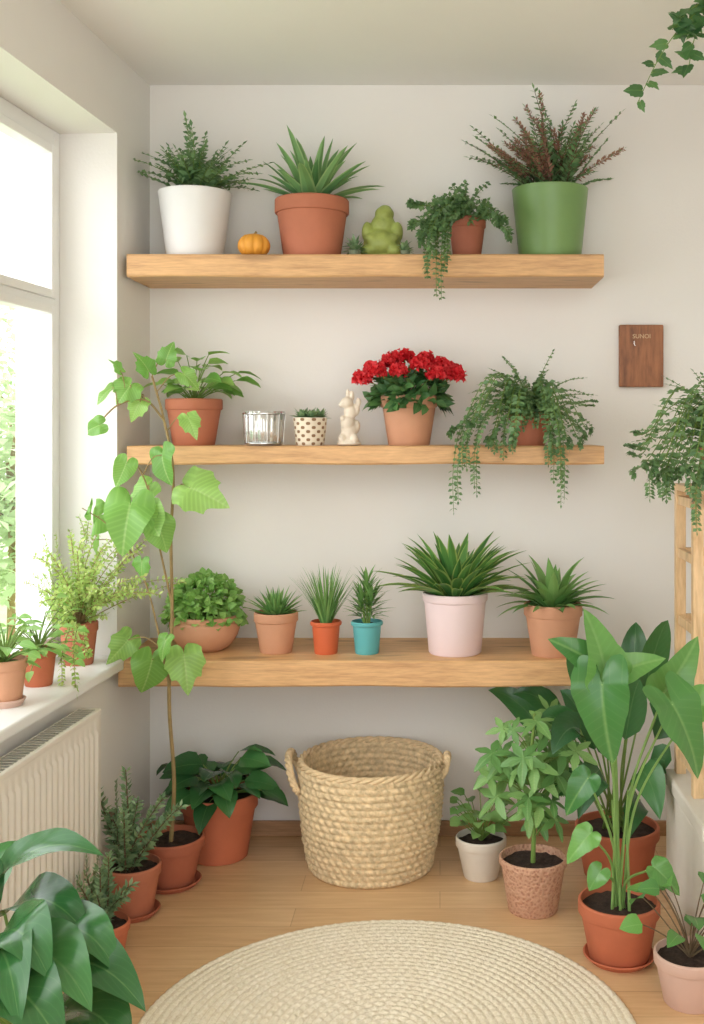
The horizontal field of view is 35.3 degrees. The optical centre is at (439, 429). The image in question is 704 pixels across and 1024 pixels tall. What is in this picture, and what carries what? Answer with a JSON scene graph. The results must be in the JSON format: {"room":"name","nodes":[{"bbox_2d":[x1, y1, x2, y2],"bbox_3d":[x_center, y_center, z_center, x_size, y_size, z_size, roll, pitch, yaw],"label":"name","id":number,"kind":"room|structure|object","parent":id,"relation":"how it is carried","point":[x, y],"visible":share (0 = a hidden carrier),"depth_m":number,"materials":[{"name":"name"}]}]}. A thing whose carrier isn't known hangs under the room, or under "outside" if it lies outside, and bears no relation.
{"room":"plant room","nodes":[
{"label":"plant room","id":0,"kind":"room"},
{"bbox_2d":[0,0,149,865],"bbox_3d":[-1.312,0.100,1.135,0.320,2.500,5.300,0,0,4],"label":"wall","id":1,"kind":"structure","parent":0,"point":[56,70],"depth_m":3.38,"materials":[{"name":"paint"}]},
{"bbox_2d":[0,708,100,932],"bbox_3d":[-1.014,1.055,2.365,0.097,0.590,1.295,0,0,4],"label":"radiator","id":2,"kind":"object","parent":1,"relation":"attached to","point":[51,780],"visible":0.65,"depth_m":2.71,"materials":[{"name":"metal"}]},
{"bbox_2d":[0,709,94,772],"bbox_3d":[-1.005,0.760,2.368,0.046,0.002,1.246,0,0,4],"label":"grille","id":3,"kind":"object","parent":2,"relation":"attached to","point":[27,752],"depth_m":2.70,"materials":[{"name":"metal"}]},
{"bbox_2d":[0,96,127,742],"bbox_3d":[-1.173,-0.095,2.178,0.285,1.630,2.400,0,0,4],"label":"window","id":4,"kind":"structure","parent":1,"relation":"in","point":[41,298],"depth_m":3.30,"materials":[{"name":"white paint"}]},
{"bbox_2d":[0,695,25,708],"bbox_3d":[-1.093,0.681,2.760,0.104,0.018,0.104,0,0,0],"label":"saucer","id":5,"kind":"object","parent":4,"relation":"on","point":[3,705],"visible":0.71,"depth_m":2.73,"materials":[{"name":"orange ceramic"}]},
{"bbox_2d":[0,613,66,701],"bbox_3d":[-1.087,0.567,2.767,0.235,0.231,0.272,0,0,-44],"label":"potted plant","id":6,"kind":"object","parent":5,"relation":"on","point":[13,666],"visible":1,"depth_m":2.73,"materials":[{"name":"green plant"}]},
{"bbox_2d":[1,593,88,687],"bbox_3d":[-1.051,0.570,2.972,0.220,0.240,0.270,0,0,0],"label":"potted plant","id":7,"kind":"object","parent":4,"relation":"on","point":[35,677],"visible":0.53,"depth_m":2.96,"materials":[{"name":"green plant"}]},
{"bbox_2d":[24,516,186,691],"bbox_3d":[-0.953,0.489,3.144,0.390,0.476,0.412,0,0,0],"label":"potted plant","id":8,"kind":"object","parent":4,"relation":"on","point":[81,596],"visible":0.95,"depth_m":3.18,"materials":[{"name":"green plant"}]},
{"bbox_2d":[158,185,231,253],"bbox_3d":[-0.783,-0.650,3.515,0.232,0.216,0.232,0,0,0],"label":"pot","id":9,"kind":"object","parent":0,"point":[194,218],"depth_m":3.43,"materials":[{"name":"white ceramic"}]},
{"bbox_2d":[293,417,326,445],"bbox_3d":[-0.408,0.005,3.450,0.108,0.088,0.108,0,0,0],"label":"pot","id":10,"kind":"object","parent":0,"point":[308,431],"depth_m":3.41,"materials":[{"name":"ceramic"}]},
{"bbox_2d":[0,836,703,1023],"bbox_3d":[0.075,1.390,1.083,3.350,0.080,5.367,0,0,0],"label":"floor","id":11,"kind":"structure","parent":0,"point":[272,891],"depth_m":3.08,"materials":[{"name":"brown wood"}]},
{"bbox_2d":[0,828,145,1023],"bbox_3d":[-0.677,1.010,1.818,0.300,0.680,0.611,0,0,-25],"label":"potted plant","id":12,"kind":"object","parent":11,"relation":"on","point":[55,940],"visible":1,"depth_m":1.70,"materials":[{"name":"green plant"}]},
{"bbox_2d":[74,847,138,948],"bbox_3d":[-0.839,1.209,2.815,0.152,0.281,0.204,0,0,0],"label":"rosemary","id":13,"kind":"object","parent":11,"relation":"on","point":[99,891],"visible":0.65,"depth_m":2.79,"materials":[{"name":"green plant"}]},
{"bbox_2d":[113,911,129,948],"bbox_3d":[-0.853,1.300,2.800,0.124,0.100,0.124,0,0,0],"label":"pot","id":14,"kind":"object","parent":13,"relation":"on","point":[121,921],"depth_m":2.80,"materials":[{"name":"orange ceramic"}]},
{"bbox_2d":[101,766,189,918],"bbox_3d":[-0.841,1.134,3.042,0.182,0.419,0.296,0,0,-42],"label":"rosemary","id":15,"kind":"object","parent":11,"relation":"on","point":[132,860],"visible":0.93,"depth_m":3.03,"materials":[{"name":"plant"}]},
{"bbox_2d":[104,853,161,918],"bbox_3d":[-0.860,1.276,3.070,0.160,0.135,0.160,0,0,0],"label":"pot","id":16,"kind":"object","parent":15,"relation":"on","point":[146,872],"depth_m":3.02,"materials":[{"name":"ceramic"}]},
{"bbox_2d":[130,899,160,923],"bbox_3d":[-0.860,1.341,3.070,0.156,0.018,0.156,0,0,0],"label":"saucer","id":17,"kind":"object","parent":11,"relation":"on","point":[157,904],"visible":0.27,"depth_m":3.03,"materials":[{"name":"ceramic"}]},
{"bbox_2d":[156,870,201,894],"bbox_3d":[-0.800,1.341,3.270,0.180,0.018,0.180,0,0,0],"label":"saucer","id":18,"kind":"object","parent":11,"relation":"on","point":[198,876],"visible":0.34,"depth_m":3.21,"materials":[{"name":"ceramic"}]},
{"bbox_2d":[82,342,229,889],"bbox_3d":[-0.805,0.542,3.217,0.398,1.603,0.303,0,0,0],"label":"climbing plant","id":19,"kind":"object","parent":18,"relation":"on","point":[179,847],"visible":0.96,"depth_m":3.18,"materials":[{"name":"green plant"}]},
{"bbox_2d":[156,744,287,865],"bbox_3d":[-0.695,1.171,3.499,0.405,0.358,0.381,0,0,-22],"label":"potted plant","id":20,"kind":"object","parent":11,"relation":"on","point":[222,808],"visible":0.97,"depth_m":3.41,"materials":[{"name":"green plant"}]},
{"bbox_2d":[284,736,450,888],"bbox_3d":[-0.216,1.172,3.420,0.461,0.356,0.461,0,0,-44],"label":"woven basket","id":21,"kind":"object","parent":11,"relation":"on","point":[370,807],"visible":1,"depth_m":3.25,"materials":[{"name":"beige wicker"}]},
{"bbox_2d":[138,920,635,1023],"bbox_3d":[-0.120,1.345,2.454,1.134,0.010,1.134,0,0,29],"label":"round rug","id":22,"kind":"object","parent":11,"relation":"on","point":[373,971],"visible":1,"depth_m":2.68,"materials":[{"name":"fabric"}]},
{"bbox_2d":[450,782,521,882],"bbox_3d":[0.168,1.219,3.328,0.276,0.262,0.260,0,0,0],"label":"potted plant","id":23,"kind":"object","parent":11,"relation":"on","point":[479,847],"visible":0.9,"depth_m":3.29,"materials":[{"name":"green plant"}]},
{"bbox_2d":[473,695,597,919],"bbox_3d":[0.267,1.055,3.098,0.350,0.589,0.262,0,0,0],"label":"potted plant","id":24,"kind":"object","parent":11,"relation":"on","point":[533,873],"visible":0.98,"depth_m":3.06,"materials":[{"name":"plant"}]},
{"bbox_2d":[499,843,566,919],"bbox_3d":[0.262,1.275,3.100,0.192,0.150,0.192,0,0,0],"label":"pot","id":25,"kind":"object","parent":24,"relation":"on","point":[533,879],"depth_m":3.04,"materials":[{"name":"ceramic"}]},
{"bbox_2d":[489,620,671,884],"bbox_3d":[0.462,0.951,3.238,0.623,0.797,0.480,0,0,0],"label":"potted plant","id":26,"kind":"object","parent":11,"relation":"on","point":[568,725],"visible":0.5,"depth_m":3.23,"materials":[{"name":"green plant"}]},
{"bbox_2d":[583,943,653,972],"bbox_3d":[0.457,1.341,2.810,0.184,0.018,0.184,0,0,0],"label":"saucer","id":27,"kind":"object","parent":11,"relation":"on","point":[585,948],"visible":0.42,"depth_m":2.74,"materials":[{"name":"orange ceramic"}]},
{"bbox_2d":[548,609,703,967],"bbox_3d":[0.495,0.889,2.688,0.429,0.908,0.337,0,0,43],"label":"potted plant","id":28,"kind":"object","parent":11,"relation":"on","point":[602,672],"visible":0.99,"depth_m":2.66,"materials":[{"name":"green plant"}]},
{"bbox_2d":[578,883,660,967],"bbox_3d":[0.457,1.270,2.810,0.208,0.145,0.208,0,0,0],"label":"pot","id":29,"kind":"object","parent":28,"relation":"on","point":[603,913],"depth_m":2.75,"materials":[{"name":"orange ceramic"}]},
{"bbox_2d":[619,871,703,1014],"bbox_3d":[0.593,1.201,2.619,0.311,0.297,0.300,0,0,43],"label":"potted plant","id":30,"kind":"object","parent":11,"relation":"on","point":[678,959],"visible":1,"depth_m":2.57,"materials":[{"name":"green plant"}]},
{"bbox_2d":[665,769,703,936],"bbox_3d":[0.930,1.167,2.960,0.560,0.367,0.480,0,0,0],"label":"bench","id":31,"kind":"object","parent":11,"relation":"on","point":[684,814],"visible":0.63,"depth_m":2.94,"materials":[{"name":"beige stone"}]},
{"bbox_2d":[674,483,703,798],"bbox_3d":[0.840,0.568,3.050,0.342,0.830,0.252,0,0,0],"label":"wooden ladder","id":32,"kind":"object","parent":31,"relation":"on","point":[693,622],"visible":0.66,"depth_m":3.06,"materials":[{"name":"brown wood"}]},
{"bbox_2d":[623,368,703,534],"bbox_3d":[0.681,0.053,3.043,0.407,0.448,0.444,0,0,0],"label":"trailing plant","id":33,"kind":"object","parent":32,"relation":"on","point":[696,449],"visible":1,"depth_m":2.89,"materials":[{"name":"green plant"}]},
{"bbox_2d":[349,249,360,253],"bbox_3d":[-0.267,-0.553,3.450,0.040,0.022,0.040,0,0,0],"label":"pot","id":34,"kind":"object","parent":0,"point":[351,251],"depth_m":3.43,"materials":[{"name":"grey ceramic"}]},
{"bbox_2d":[59,0,703,84],"bbox_3d":[0.050,-1.200,1.083,3.600,0.100,5.367,0,0,0],"label":"ceiling","id":35,"kind":"structure","parent":0,"point":[165,42],"depth_m":3.25,"materials":[{"name":"paint"}]},
{"bbox_2d":[624,0,703,112],"bbox_3d":[0.737,-0.834,2.793,0.565,0.633,0.192,0,0,0],"label":"trailing plant","id":36,"kind":"object","parent":35,"relation":"hanging from","point":[684,26],"visible":1,"depth_m":2.74,"materials":[{"name":"green plant"}]},
{"bbox_2d":[400,250,409,253],"bbox_3d":[-0.109,-0.550,3.420,0.032,0.016,0.032,0,0,0],"label":"pot","id":37,"kind":"object","parent":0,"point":[401,251],"depth_m":3.41,"materials":[{"name":"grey ceramic"}]},
{"bbox_2d":[150,85,703,820],"bbox_3d":[0.425,0.100,3.727,2.850,2.500,0.120,0,0,0],"label":"wall","id":38,"kind":"structure","parent":0,"point":[305,346],"depth_m":3.67,"materials":[{"name":"paint"}]},
{"bbox_2d":[118,638,570,686],"bbox_3d":[-0.273,0.733,3.481,1.385,0.080,0.372,0,0,0],"label":"wall shelf","id":39,"kind":"object","parent":38,"relation":"attached to","point":[399,662],"visible":0.8,"depth_m":3.30,"materials":[{"name":"brown wood"}]},
{"bbox_2d":[158,567,248,652],"bbox_3d":[-0.744,0.565,3.482,0.276,0.255,0.259,0,0,0],"label":"potted plant","id":40,"kind":"object","parent":39,"relation":"on","point":[214,624],"visible":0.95,"depth_m":3.41,"materials":[{"name":"green plant"}]},
{"bbox_2d":[245,584,305,654],"bbox_3d":[-0.522,0.588,3.444,0.196,0.209,0.187,0,0,33],"label":"aloe","id":41,"kind":"object","parent":39,"relation":"on","point":[275,623],"visible":1,"depth_m":3.40,"materials":[{"name":"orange ceramic"}]},
{"bbox_2d":[254,609,297,654],"bbox_3d":[-0.513,0.630,3.440,0.138,0.125,0.138,0,0,0],"label":"pot","id":42,"kind":"object","parent":41,"relation":"on","point":[275,628],"depth_m":3.39,"materials":[{"name":"orange ceramic"}]},
{"bbox_2d":[289,564,358,654],"bbox_3d":[-0.343,0.554,3.430,0.237,0.278,0.225,0,0,-35],"label":"potted grass","id":43,"kind":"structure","parent":39,"relation":"on","point":[325,628],"depth_m":3.39,"materials":[{"name":"orange ceramic"}]},
{"bbox_2d":[310,619,341,654],"bbox_3d":[-0.354,0.643,3.420,0.098,0.100,0.098,0,0,0],"label":"pot","id":44,"kind":"object","parent":43,"relation":"on","point":[325,631],"depth_m":3.39,"materials":[{"name":"orange ceramic"}]},
{"bbox_2d":[342,565,387,654],"bbox_3d":[-0.230,0.555,3.430,0.154,0.275,0.150,0,0,-36],"label":"potted plant","id":45,"kind":"object","parent":39,"relation":"on","point":[366,631],"visible":0.98,"depth_m":3.40,"materials":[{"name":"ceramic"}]},
{"bbox_2d":[351,618,382,654],"bbox_3d":[-0.227,0.643,3.420,0.100,0.100,0.100,0,0,0],"label":"pot","id":46,"kind":"object","parent":45,"relation":"on","point":[366,631],"depth_m":3.39,"materials":[{"name":"teal ceramic"}]},
{"bbox_2d":[373,532,529,656],"bbox_3d":[0.039,0.501,3.437,0.509,0.383,0.436,0,0,0],"label":"potted plant","id":47,"kind":"object","parent":39,"relation":"on","point":[455,592],"visible":1,"depth_m":3.36,"materials":[{"name":"plant"}]},
{"bbox_2d":[422,591,487,656],"bbox_3d":[0.047,0.599,3.430,0.204,0.188,0.204,0,0,0],"label":"pot","id":48,"kind":"object","parent":47,"relation":"on","point":[454,619],"depth_m":3.35,"materials":[{"name":"ceramic"}]},
{"bbox_2d":[498,556,613,657],"bbox_3d":[0.357,0.538,3.414,0.370,0.309,0.329,0,0,0],"label":"potted plant","id":49,"kind":"object","parent":39,"relation":"on","point":[552,611],"visible":0.97,"depth_m":3.35,"materials":[{"name":"green plant"}]},
{"bbox_2d":[127,254,603,287],"bbox_3d":[-0.230,-0.506,3.525,1.470,0.072,0.284,0,0,0],"label":"wall shelf","id":50,"kind":"object","parent":38,"relation":"attached to","point":[149,270],"visible":0.98,"depth_m":3.39,"materials":[{"name":"brown wood"}]},
{"bbox_2d":[133,111,273,253],"bbox_3d":[-0.744,-0.779,3.497,0.451,0.475,0.317,0,0,0],"label":"potted fern","id":51,"kind":"object","parent":50,"relation":"on","point":[194,211],"visible":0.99,"depth_m":3.44,"materials":[{"name":"green plant"}]},
{"bbox_2d":[238,231,269,253],"bbox_3d":[-0.584,-0.584,3.450,0.100,0.081,0.102,0,0,0],"label":"pumpkin","id":52,"kind":"object","parent":50,"relation":"on","point":[255,243],"visible":0.76,"depth_m":3.41,"materials":[{"name":"orange food"}]},
{"bbox_2d":[240,126,383,253],"bbox_3d":[-0.413,-0.747,3.477,0.470,0.411,0.357,0,0,0],"label":"agave","id":53,"kind":"object","parent":50,"relation":"on","point":[311,219],"visible":0.92,"depth_m":3.44,"materials":[{"name":"plant"}]},
{"bbox_2d":[275,193,348,253],"bbox_3d":[-0.409,-0.638,3.515,0.236,0.192,0.236,0,0,0],"label":"pot","id":54,"kind":"object","parent":53,"relation":"on","point":[309,223],"depth_m":3.43,"materials":[{"name":"ceramic"}]},
{"bbox_2d":[342,234,368,253],"bbox_3d":[-0.271,-0.579,3.452,0.088,0.075,0.080,0,0,40],"label":"potted succulent","id":55,"kind":"object","parent":50,"relation":"on","point":[355,248],"visible":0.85,"depth_m":3.44,"materials":[{"name":"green plant"}]},
{"bbox_2d":[360,205,402,253],"bbox_3d":[-0.185,-0.629,3.503,0.143,0.174,0.105,0,0,0],"label":"figurine","id":56,"kind":"object","parent":50,"relation":"on","point":[384,235],"visible":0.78,"depth_m":3.48,"materials":[{"name":"ceramic"}]},
{"bbox_2d":[398,240,413,253],"bbox_3d":[-0.107,-0.568,3.417,0.061,0.052,0.056,0,0,38],"label":"potted succulent","id":57,"kind":"object","parent":50,"relation":"on","point":[404,247],"visible":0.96,"depth_m":3.41,"materials":[{"name":"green plant"}]},
{"bbox_2d":[406,180,513,299],"bbox_3d":[0.053,-0.594,3.447,0.331,0.401,0.302,0,0,-3],"label":"trailing plant","id":58,"kind":"object","parent":50,"relation":"on","point":[452,214],"visible":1,"depth_m":3.38,"materials":[{"name":"green plant"}]},
{"bbox_2d":[462,83,625,253],"bbox_3d":[0.334,-0.808,3.479,0.538,0.532,0.352,0,0,0],"label":"heather","id":59,"kind":"object","parent":50,"relation":"on","point":[550,208],"visible":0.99,"depth_m":3.44,"materials":[{"name":"green ceramic"}]},
{"bbox_2d":[512,181,587,253],"bbox_3d":[0.351,-0.655,3.515,0.244,0.226,0.244,0,0,0],"label":"pot","id":60,"kind":"object","parent":59,"relation":"on","point":[549,215],"depth_m":3.42,"materials":[{"name":"green ceramic"}]},
{"bbox_2d":[127,445,603,464],"bbox_3d":[-0.230,0.078,3.525,1.470,0.058,0.285,0,0,0],"label":"wall shelf","id":61,"kind":"object","parent":38,"relation":"attached to","point":[211,454],"visible":0.78,"depth_m":3.39,"materials":[{"name":"brown wood"}]},
{"bbox_2d":[143,347,260,445],"bbox_3d":[-0.768,-0.105,3.507,0.335,0.308,0.279,0,0,38],"label":"potted plant","id":62,"kind":"object","parent":61,"relation":"on","point":[208,410],"visible":0.91,"depth_m":3.46,"materials":[{"name":"green plant"}]},
{"bbox_2d":[242,411,285,445],"bbox_3d":[-0.552,-0.005,3.450,0.137,0.108,0.137,0,0,0],"label":"glass votive","id":63,"kind":"object","parent":61,"relation":"on","point":[261,428],"visible":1,"depth_m":3.40,"materials":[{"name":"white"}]},
{"bbox_2d":[290,407,327,445],"bbox_3d":[-0.405,-0.012,3.450,0.136,0.122,0.126,0,0,0],"label":"potted succulent","id":64,"kind":"object","parent":61,"relation":"on","point":[309,426],"visible":1,"depth_m":3.41,"materials":[{"name":"beige ceramic"}]},
{"bbox_2d":[337,389,360,445],"bbox_3d":[-0.285,-0.038,3.450,0.077,0.179,0.062,0,0,-9],"label":"figurine","id":65,"kind":"object","parent":61,"relation":"on","point":[350,427],"visible":0.98,"depth_m":3.43,"materials":[{"name":"ceramic"}]},
{"bbox_2d":[351,348,467,445],"bbox_3d":[-0.095,-0.107,3.502,0.371,0.312,0.270,0,0,0],"label":"flowering plant","id":66,"kind":"object","parent":61,"relation":"on","point":[408,413],"visible":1,"depth_m":3.44,"materials":[{"name":"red plant"}]},
{"bbox_2d":[446,349,598,515],"bbox_3d":[0.257,0.004,3.468,0.486,0.516,0.362,0,0,-2],"label":"fern","id":67,"kind":"object","parent":61,"relation":"on","point":[530,412],"visible":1,"depth_m":3.36,"materials":[{"name":"green plant"}]},
{"bbox_2d":[509,412,549,445],"bbox_3d":[0.286,-0.004,3.500,0.132,0.105,0.132,0,0,0],"label":"pot","id":68,"kind":"object","parent":67,"relation":"on","point":[531,437],"depth_m":3.45,"materials":[{"name":"ceramic"}]},
{"bbox_2d":[151,820,665,835],"bbox_3d":[0.345,1.325,3.660,2.610,0.050,0.014,0,0,0],"label":"baseboard","id":69,"kind":"structure","parent":38,"relation":"attached to","point":[259,827],"depth_m":3.65,"materials":[{"name":"brown wood"}]},
{"bbox_2d":[619,325,662,386],"bbox_3d":[0.668,-0.246,3.651,0.146,0.206,0.031,0,0,0],"label":"wall plaque","id":70,"kind":"object","parent":38,"relation":"attached to","point":[640,346],"visible":1,"depth_m":3.64,"materials":[{"name":"brown wood"}]},
{"label":"outside","id":71,"kind":"structure","parent":0,"visible":0},
{"bbox_2d":[0,509,15,642],"bbox_3d":[-9.950,1.725,13.500,16.100,0.050,25.000,0,0,0],"label":"ground","id":72,"kind":"structure","parent":71,"point":[3,610],"depth_m":10.28,"materials":[{"name":"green plant"}]},
{"bbox_2d":[0,386,15,639],"bbox_3d":[-2.898,0.688,7.387,2.024,2.027,1.959,0,0,0],"label":"bush","id":73,"kind":"object","parent":72,"relation":"on","point":[8,487],"visible":0.14,"depth_m":7.15,"materials":[{"name":"green plant"}]},
{"bbox_2d":[0,305,15,511],"bbox_3d":[-4.585,0.109,12.015,3.306,3.185,3.352,0,0,0],"label":"tree","id":74,"kind":"object","parent":72,"relation":"on","point":[8,390],"visible":0.07,"depth_m":11.61,"materials":[{"name":"green plant"}]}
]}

